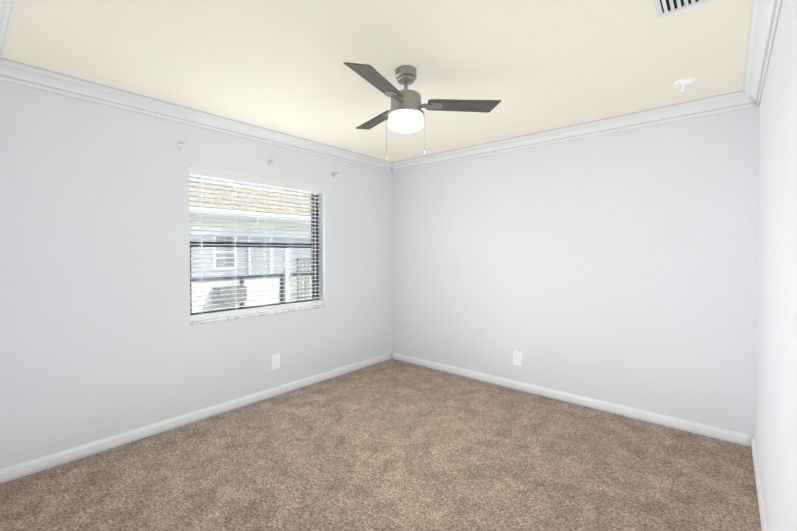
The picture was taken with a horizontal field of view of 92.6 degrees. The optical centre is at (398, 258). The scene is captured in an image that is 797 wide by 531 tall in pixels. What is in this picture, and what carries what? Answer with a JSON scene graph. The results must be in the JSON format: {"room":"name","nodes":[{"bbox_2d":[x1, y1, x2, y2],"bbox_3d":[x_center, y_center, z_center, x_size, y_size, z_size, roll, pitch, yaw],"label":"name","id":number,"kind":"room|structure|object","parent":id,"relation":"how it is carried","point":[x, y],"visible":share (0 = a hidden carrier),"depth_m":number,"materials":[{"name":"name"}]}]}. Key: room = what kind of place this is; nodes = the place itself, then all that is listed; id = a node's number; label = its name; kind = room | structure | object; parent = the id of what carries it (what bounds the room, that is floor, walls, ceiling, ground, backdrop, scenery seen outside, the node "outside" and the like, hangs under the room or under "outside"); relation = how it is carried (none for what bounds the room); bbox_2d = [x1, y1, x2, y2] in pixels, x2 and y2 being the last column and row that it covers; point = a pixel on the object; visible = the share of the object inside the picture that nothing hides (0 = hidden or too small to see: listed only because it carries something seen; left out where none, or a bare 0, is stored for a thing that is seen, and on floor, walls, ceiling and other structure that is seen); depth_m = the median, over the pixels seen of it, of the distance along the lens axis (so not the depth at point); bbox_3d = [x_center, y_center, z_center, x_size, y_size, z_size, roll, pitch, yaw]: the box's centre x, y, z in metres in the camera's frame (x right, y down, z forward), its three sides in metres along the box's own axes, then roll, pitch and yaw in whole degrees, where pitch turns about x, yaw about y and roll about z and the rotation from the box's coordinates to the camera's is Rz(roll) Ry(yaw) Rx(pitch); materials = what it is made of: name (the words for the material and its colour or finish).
{"room":"empty bedroom","nodes":[
{"label":"empty bedroom","id":0,"kind":"room"},
{"bbox_2d":[0,80,391,468],"bbox_3d":[-1.515,0.070,3.281,0.200,2.440,4.390,1,1,41],"label":"wall","id":1,"kind":"structure","parent":0,"point":[101,337],"depth_m":2.69,"materials":[{"name":"grey paint"}]},
{"bbox_2d":[0,0,13,79],"bbox_3d":[-1.068,-1.061,1.077,3.150,0.102,0.086,1,1,41],"label":"crown molding","id":2,"kind":"structure","parent":1,"relation":"attached to","point":[6,6],"depth_m":1.84,"materials":[{"name":"white wood"}]},
{"bbox_2d":[178,140,183,148],"bbox_3d":[-1.655,-0.872,2.901,0.064,0.052,0.022,1,1,41],"label":"curtain bracket","id":3,"kind":"object","parent":1,"relation":"attached to","point":[180,144],"depth_m":2.91,"materials":[{"name":"white metal"}]},
{"bbox_2d":[0,352,391,483],"bbox_3d":[-1.215,1.245,3.486,0.014,0.082,3.480,1,1,41],"label":"baseboard","id":4,"kind":"structure","parent":1,"relation":"attached to","point":[20,470],"depth_m":2.84,"materials":[{"name":"white wood"}]},
{"bbox_2d":[1,61,392,172],"bbox_3d":[-1.187,-1.102,3.421,0.086,0.102,3.480,1,1,41],"label":"crown molding","id":5,"kind":"structure","parent":1,"relation":"attached to","point":[23,74],"depth_m":2.81,"materials":[{"name":"white wood"}]},
{"bbox_2d":[189,175,318,314],"bbox_3d":[-1.310,-0.126,3.574,0.092,1.240,1.320,1,1,41],"label":"window","id":6,"kind":"structure","parent":1,"relation":"in","point":[240,244],"depth_m":3.54,"materials":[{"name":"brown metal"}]},
{"bbox_2d":[189,165,322,321],"bbox_3d":[-1.235,-0.125,3.510,0.076,1.235,1.312,1,1,41],"label":"window blinds","id":7,"kind":"object","parent":6,"relation":"attached to","point":[228,175],"depth_m":3.41,"materials":[{"name":"white plastic"}]},
{"bbox_2d":[190,305,325,324],"bbox_3d":[-1.240,0.505,3.525,0.117,0.020,1.336,1,1,41],"label":"window sill","id":8,"kind":"structure","parent":1,"relation":"attached to","point":[248,315],"depth_m":3.38,"materials":[{"name":"white stone"}]},
{"bbox_2d":[272,354,279,368],"bbox_3d":[-1.148,0.965,3.562,0.008,0.130,0.079,1,1,41],"label":"electrical outlet","id":9,"kind":"object","parent":1,"relation":"attached to","point":[275,361],"depth_m":3.56,"materials":[{"name":"white plastic"}]},
{"bbox_2d":[1,0,751,161],"bbox_3d":[-0.203,-1.191,2.127,3.665,0.120,4.390,1,1,41],"label":"ceiling","id":10,"kind":"structure","parent":0,"point":[534,66],"depth_m":2.13,"materials":[{"name":"beige paint"}]},
{"bbox_2d":[343,62,500,159],"bbox_3d":[-0.034,-0.866,2.263,0.975,0.535,0.980,1,1,41],"label":"ceiling fan","id":11,"kind":"object","parent":10,"relation":"hanging from","point":[405,114],"depth_m":2.24,"materials":[{"name":"silver metal"}]},
{"bbox_2d":[653,0,709,17],"bbox_3d":[1.163,-1.115,1.574,0.190,0.014,0.354,1,1,41],"label":"ceiling vent","id":12,"kind":"object","parent":10,"relation":"in","point":[664,7],"depth_m":1.68,"materials":[{"name":"white metal"}]},
{"bbox_2d":[673,77,697,92],"bbox_3d":[1.842,-1.102,2.445,0.128,0.068,0.128,1,1,41],"label":"sprinkler","id":13,"kind":"object","parent":10,"relation":"attached to","point":[685,82],"depth_m":2.43,"materials":[{"name":"white plastic"}]},
{"bbox_2d":[0,359,760,530],"bbox_3d":[-0.203,1.369,2.172,3.665,0.120,4.390,1,1,41],"label":"floor","id":14,"kind":"structure","parent":0,"point":[392,445],"depth_m":2.33,"materials":[{"name":"carpet"}]},
{"bbox_2d":[392,106,758,434],"bbox_3d":[1.268,0.062,3.700,3.465,2.440,0.120,1,1,41],"label":"wall","id":15,"kind":"structure","parent":0,"point":[619,267],"depth_m":3.23,"materials":[{"name":"grey paint"}]},
{"bbox_2d":[513,351,520,365],"bbox_3d":[1.162,0.977,3.723,0.079,0.130,0.008,1,1,41],"label":"electrical outlet","id":16,"kind":"object","parent":15,"relation":"attached to","point":[516,358],"depth_m":3.72,"materials":[{"name":"white plastic"}]},
{"bbox_2d":[392,91,743,171],"bbox_3d":[1.149,-1.106,3.647,3.150,0.102,0.086,1,1,41],"label":"crown molding","id":17,"kind":"structure","parent":15,"relation":"attached to","point":[726,102],"depth_m":3.23,"materials":[{"name":"white wood"}]},
{"bbox_2d":[392,352,747,446],"bbox_3d":[1.184,1.241,3.705,3.300,0.082,0.014,1,1,41],"label":"baseboard","id":18,"kind":"structure","parent":15,"relation":"attached to","point":[723,434],"depth_m":3.26,"materials":[{"name":"white wood"}]},
{"bbox_2d":[754,0,796,530],"bbox_3d":[1.100,0.110,0.946,0.120,2.440,4.270,1,1,41],"label":"wall","id":19,"kind":"structure","parent":0,"point":[775,423],"depth_m":1.51,"materials":[{"name":"grey paint"}]},
{"bbox_2d":[748,434,767,530],"bbox_3d":[1.308,1.283,1.309,0.014,0.082,3.480,1,1,41],"label":"baseboard","id":20,"kind":"structure","parent":19,"relation":"attached to","point":[751,441],"depth_m":2.09,"materials":[{"name":"white wood"}]},
{"bbox_2d":[740,0,782,107],"bbox_3d":[1.280,-1.065,1.293,0.086,0.102,3.480,1,1,41],"label":"crown molding","id":21,"kind":"structure","parent":19,"relation":"attached to","point":[764,17],"depth_m":1.94,"materials":[{"name":"white wood"}]},
{"bbox_3d":[-14.387,1.317,19.002,39.800,0.100,70.000,1,1,41],"label":"ground","id":22,"kind":"structure","parent":0,"visible":0},
{"bbox_2d":[189,177,311,276],"bbox_3d":[-6.057,-0.685,10.457,5.130,4.200,25.000,1,1,41],"label":"house","id":23,"kind":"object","parent":22,"relation":"on","point":[256,239],"depth_m":10.02,"materials":[{"name":"white"}]},
{"bbox_2d":[191,248,311,312],"bbox_3d":[-2.141,0.589,7.100,0.415,1.770,20.000,1,1,41],"label":"fence","id":24,"kind":"object","parent":22,"relation":"on","point":[275,279],"depth_m":6.81,"materials":[{"name":"white"}]}
]}

